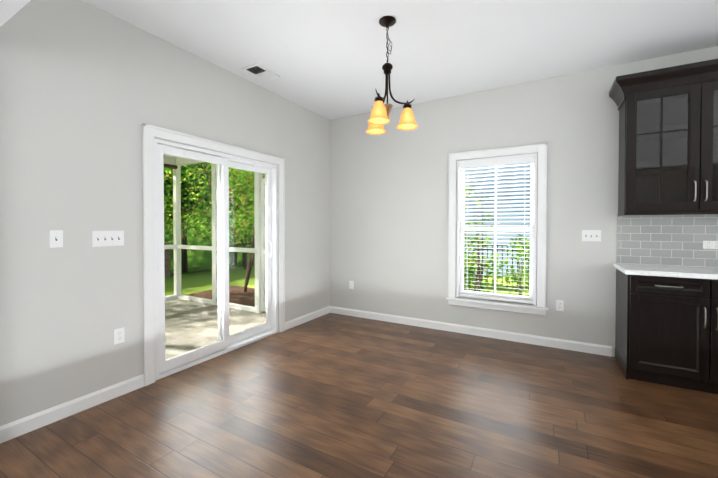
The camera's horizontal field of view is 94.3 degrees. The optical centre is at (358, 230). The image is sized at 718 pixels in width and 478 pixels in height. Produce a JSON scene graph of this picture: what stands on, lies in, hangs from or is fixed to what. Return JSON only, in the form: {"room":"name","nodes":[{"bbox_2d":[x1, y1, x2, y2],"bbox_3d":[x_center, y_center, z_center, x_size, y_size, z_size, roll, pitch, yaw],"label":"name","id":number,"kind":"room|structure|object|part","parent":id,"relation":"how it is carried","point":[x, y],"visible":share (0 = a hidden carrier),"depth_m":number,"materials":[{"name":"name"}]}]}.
{"room":"dining room","nodes":[
{"label":"dining room","id":0,"kind":"room"},
{"bbox_2d":[0,0,329,425],"bbox_3d":[-1.362,-0.189,3.623,0.150,2.930,3.730,0,1,30],"label":"wall","id":1,"kind":"structure","parent":0,"point":[87,90],"depth_m":2.44,"materials":[{"name":"grey paint"}]},
{"bbox_2d":[0,434,3,443],"bbox_3d":[-3.175,1.273,0.050,0.014,0.100,4.334,0,1,30],"label":"baseboard","id":2,"kind":"structure","parent":1,"relation":"attached to","point":[1,435],"depth_m":2.03,"materials":[{"name":"white wood"}]},
{"bbox_2d":[49,230,62,247],"bbox_3d":[-2.046,0.059,2.255,0.016,0.117,0.072,0,1,30],"label":"light switch","id":3,"kind":"object","parent":1,"relation":"attached to","point":[55,238],"visible":1,"depth_m":2.25,"materials":[{"name":"white plastic"}]},
{"bbox_2d":[0,374,143,441],"bbox_3d":[-1.994,1.243,2.364,0.014,0.100,0.885,0,1,30],"label":"baseboard","id":4,"kind":"structure","parent":1,"relation":"attached to","point":[19,427],"depth_m":2.31,"materials":[{"name":"white wood"}]},
{"bbox_2d":[92,231,123,246],"bbox_3d":[-1.897,0.064,2.518,0.016,0.112,0.204,0,1,30],"label":"light switch","id":5,"kind":"object","parent":1,"relation":"attached to","point":[107,238],"visible":1,"depth_m":2.51,"materials":[{"name":"white plastic"}]},
{"bbox_2d":[114,327,124,344],"bbox_3d":[-1.865,0.822,2.593,0.008,0.117,0.072,0,1,30],"label":"outlet","id":6,"kind":"object","parent":1,"relation":"attached to","point":[119,335],"visible":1,"depth_m":2.59,"materials":[{"name":"white plastic"}]},
{"bbox_2d":[142,123,284,385],"bbox_3d":[-1.354,0.196,3.462,0.028,2.164,1.678,0,1,30],"label":"door frame","id":7,"kind":"structure","parent":1,"relation":"attached to","point":[150,133],"depth_m":2.80,"materials":[{"name":"white wood"}]},
{"bbox_2d":[154,138,277,379],"bbox_3d":[-1.427,0.243,3.505,0.130,2.068,1.484,0,1,30],"label":"sliding door","id":8,"kind":"structure","parent":1,"relation":"in","point":[226,342],"depth_m":3.47,"materials":[{"name":"white plastic"}]},
{"bbox_2d":[285,306,331,329],"bbox_3d":[-0.703,1.213,4.633,0.014,0.100,0.975,0,1,30],"label":"baseboard","id":9,"kind":"structure","parent":1,"relation":"attached to","point":[292,323],"depth_m":4.61,"materials":[{"name":"white wood"}]},
{"bbox_2d":[0,313,717,477],"bbox_3d":[0.800,1.356,-0.159,7.630,0.060,8.200,0,1,30],"label":"floor","id":10,"kind":"structure","parent":0,"point":[331,395],"depth_m":2.29,"materials":[{"name":"brown wood"}]},
{"bbox_2d":[615,269,717,393],"bbox_3d":[2.872,0.833,2.855,1.006,0.904,0.593,0,1,30],"label":"base cabinet","id":11,"kind":"object","parent":10,"relation":"on","point":[666,330],"visible":0.98,"depth_m":2.70,"materials":[{"name":"brown wood"}]},
{"bbox_2d":[613,263,717,279],"bbox_3d":[3.288,0.359,2.596,2.015,0.040,0.603,0,1,30],"label":"countertop","id":12,"kind":"structure","parent":11,"relation":"on","point":[674,271],"depth_m":2.79,"materials":[{"name":"stone"}]},
{"bbox_2d":[82,0,717,119],"bbox_3d":[0.791,-1.644,-0.194,7.650,0.080,8.200,0,1,30],"label":"ceiling","id":13,"kind":"structure","parent":0,"point":[327,59],"depth_m":2.86,"materials":[{"name":"paint"}]},
{"bbox_2d":[0,0,30,26],"bbox_3d":[0.841,-1.331,-0.224,7.230,0.545,0.750,0,1,30],"label":"ceiling beam","id":14,"kind":"structure","parent":13,"relation":"attached to","point":[9,9],"depth_m":1.62,"materials":[{"name":"paint"}]},
{"bbox_2d":[241,63,279,80],"bbox_3d":[-1.023,-1.647,3.491,0.220,0.010,0.330,0,1,30],"label":"ceiling vent","id":15,"kind":"object","parent":13,"relation":"in","point":[260,72],"visible":1,"depth_m":3.48,"materials":[{"name":"grey metal"}]},
{"bbox_2d":[366,16,417,134],"bbox_3d":[0.203,-1.225,2.586,0.443,0.830,0.410,0,1,30],"label":"chandelier","id":16,"kind":"object","parent":13,"relation":"hanging from","point":[378,119],"visible":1,"depth_m":2.59,"materials":[{"name":"black metal"}]},
{"bbox_2d":[329,46,717,356],"bbox_3d":[2.782,-0.185,3.324,7.350,2.930,0.150,0,1,30],"label":"wall","id":17,"kind":"structure","parent":0,"point":[389,221],"depth_m":4.01,"materials":[{"name":"grey paint"}]},
{"bbox_2d":[349,281,353,288],"bbox_3d":[-0.110,0.802,4.892,0.072,0.117,0.008,0,1,30],"label":"electrical outlet","id":18,"kind":"object","parent":17,"relation":"attached to","point":[351,284],"visible":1,"depth_m":4.89,"materials":[{"name":"white plastic"}]},
{"bbox_2d":[332,306,611,356],"bbox_3d":[1.053,1.218,4.232,3.465,0.100,0.014,0,1,30],"label":"baseboard","id":19,"kind":"structure","parent":17,"relation":"attached to","point":[604,350],"depth_m":3.97,"materials":[{"name":"white wood"}]},
{"bbox_2d":[446,297,547,315],"bbox_3d":[1.594,0.892,3.934,1.115,0.091,0.110,0,1,30],"label":"window sill","id":20,"kind":"structure","parent":17,"relation":"attached to","point":[534,310],"depth_m":3.88,"materials":[{"name":"white wood"}]},
{"bbox_2d":[448,143,546,307],"bbox_3d":[1.621,-0.053,3.969,1.073,1.799,0.176,0,1,30],"label":"window","id":21,"kind":"structure","parent":17,"relation":"in","point":[541,149],"depth_m":3.90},
{"bbox_2d":[459,156,533,302],"bbox_3d":[1.605,-0.005,3.941,0.813,1.643,0.066,0,1,30],"label":"window blinds","id":22,"kind":"object","parent":21,"relation":"attached to","point":[494,163],"visible":0.92,"depth_m":3.92,"materials":[{"name":"white plastic"}]},
{"bbox_3d":[1.629,-0.009,3.984,0.879,1.697,0.144,0,1,30],"label":"window sashes","id":23,"kind":"part","parent":21,"relation":"part of","materials":[{"name":"white plastic"}]},
{"bbox_2d":[556,300,563,310],"bbox_3d":[2.167,0.813,3.596,0.072,0.117,0.008,0,1,30],"label":"electrical outlet","id":24,"kind":"object","parent":17,"relation":"attached to","point":[559,305],"visible":1,"depth_m":3.59,"materials":[{"name":"white plastic"}]},
{"bbox_2d":[582,230,600,241],"bbox_3d":[2.404,0.057,3.446,0.165,0.117,0.016,0,1,30],"label":"light switch","id":25,"kind":"object","parent":17,"relation":"attached to","point":[591,235],"visible":1,"depth_m":3.45,"materials":[{"name":"white plastic"}]},
{"bbox_2d":[609,59,717,215],"bbox_3d":[3.318,-0.757,2.683,2.066,1.250,0.412,0,1,30],"label":"upper cabinet","id":26,"kind":"object","parent":17,"relation":"attached to","point":[668,140],"visible":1,"depth_m":2.88,"materials":[{"name":"brown wood"}]},
{"bbox_2d":[616,214,717,267],"bbox_3d":[3.452,0.110,2.855,1.988,0.540,0.008,0,1,30],"label":"backsplash","id":27,"kind":"structure","parent":17,"relation":"attached to","point":[674,240],"depth_m":3.15,"materials":[{"name":"tile"}]},
{"bbox_2d":[703,241,717,248],"bbox_3d":[3.179,0.132,2.998,0.120,0.072,0.009,0,1,30],"label":"outlet","id":28,"kind":"object","parent":27,"relation":"attached to","point":[710,244],"visible":1,"depth_m":3.00,"materials":[{"name":"white plastic"}]},
{"label":"outside","id":29,"kind":"structure","parent":0,"visible":0},
{"bbox_2d":[164,163,254,269],"bbox_3d":[-1.702,-6.641,-2.696,68.875,28.000,98.000,0,1,30],"label":"trees","id":30,"kind":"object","parent":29,"point":[202,242],"depth_m":35.84,"materials":[{"name":"green plant"}]},
{"bbox_2d":[165,261,528,295],"bbox_3d":[-3.583,5.458,13.494,140.000,8.326,160.000,0,1,30],"label":"ground","id":31,"kind":"structure","parent":29,"point":[202,278],"depth_m":9.23,"materials":[{"name":"green plant"}]},
{"bbox_2d":[164,164,201,249],"bbox_3d":[-5.249,-1.388,5.966,3.945,5.604,5.198,0,1,30],"label":"tree","id":32,"kind":"object","parent":31,"relation":"on","point":[185,205],"depth_m":7.57,"materials":[{"name":"green plant"}]},
{"bbox_2d":[164,163,204,225],"bbox_3d":[-10.776,-2.263,16.340,7.651,9.351,7.145,0,1,30],"label":"tree","id":33,"kind":"object","parent":31,"relation":"on","point":[184,185],"depth_m":16.32,"materials":[{"name":"green plant"}]},
{"bbox_2d":[164,163,211,272],"bbox_3d":[-10.350,-5.098,20.701,12.132,15.333,10.940,0,1,30],"label":"tree","id":34,"kind":"object","parent":31,"relation":"on","point":[184,238],"depth_m":20.28,"materials":[{"name":"green plant"}]},
{"bbox_2d":[163,154,265,359],"bbox_3d":[-3.767,0.009,2.940,3.348,2.849,6.800,0,1,30],"label":"porch","id":35,"kind":"object","parent":31,"relation":"on","point":[190,325],"depth_m":5.17,"materials":[{"name":"concrete"}]},
{"bbox_2d":[193,168,252,264],"bbox_3d":[-7.589,-1.123,22.608,5.934,7.049,6.487,0,1,30],"label":"tree","id":36,"kind":"object","parent":31,"relation":"on","point":[242,240],"depth_m":21.29,"materials":[{"name":"green plant"}]},
{"bbox_2d":[192,161,253,268],"bbox_3d":[-5.444,-1.029,15.989,5.160,5.788,4.818,0,1,30],"label":"tree","id":37,"kind":"object","parent":31,"relation":"on","point":[231,205],"depth_m":15.16,"materials":[{"name":"green plant"}]},
{"bbox_2d":[186,286,265,311],"bbox_3d":[-0.658,1.429,2.254,9.850,0.029,8.650,0,1,30],"label":"mulch bed","id":38,"kind":"object","parent":31,"relation":"on","point":[242,297],"depth_m":6.90,"materials":[{"name":"brown soil"}]},
{"bbox_2d":[164,162,264,291],"bbox_3d":[-2.436,-1.315,7.133,5.175,5.296,4.516,0,1,30],"label":"tree","id":39,"kind":"object","parent":38,"relation":"on","point":[241,184],"depth_m":7.12,"materials":[{"name":"green plant"}]},
{"bbox_2d":[464,181,503,291],"bbox_3d":[2.049,0.252,5.774,0.908,2.193,1.091,0,1,30],"label":"tree","id":40,"kind":"object","parent":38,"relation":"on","point":[479,277],"depth_m":5.58,"materials":[{"name":"green plant"}]},
{"bbox_2d":[189,163,267,264],"bbox_3d":[-9.963,-5.665,27.550,13.627,17.129,12.563,0,1,30],"label":"tree","id":41,"kind":"object","parent":31,"relation":"on","point":[192,167],"depth_m":27.03,"materials":[{"name":"green plant"}]},
{"bbox_2d":[164,242,528,290],"bbox_3d":[-2.290,1.266,7.640,20.023,2.166,35.440,0,1,30],"label":"fence","id":42,"kind":"object","parent":31,"relation":"on","point":[167,263],"depth_m":15.60,"materials":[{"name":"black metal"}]},
{"bbox_2d":[464,233,499,292],"bbox_3d":[1.783,0.605,6.832,2.118,1.552,1.782,0,1,30],"label":"tree","id":43,"kind":"object","parent":31,"relation":"on","point":[471,269],"depth_m":6.48,"materials":[{"name":"green plant"}]},
{"bbox_2d":[464,163,529,278],"bbox_3d":[9.160,-3.349,11.101,14.200,9.349,8.750,0,1,30],"label":"neighbouring house","id":44,"kind":"structure","parent":31,"relation":"on","point":[504,234],"depth_m":9.51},
{"bbox_2d":[466,220,529,295],"bbox_3d":[3.014,0.603,6.123,2.240,1.578,1.818,0,1,30],"label":"tree","id":45,"kind":"object","parent":31,"relation":"on","point":[515,277],"depth_m":6.10,"materials":[{"name":"green plant"}]}
]}

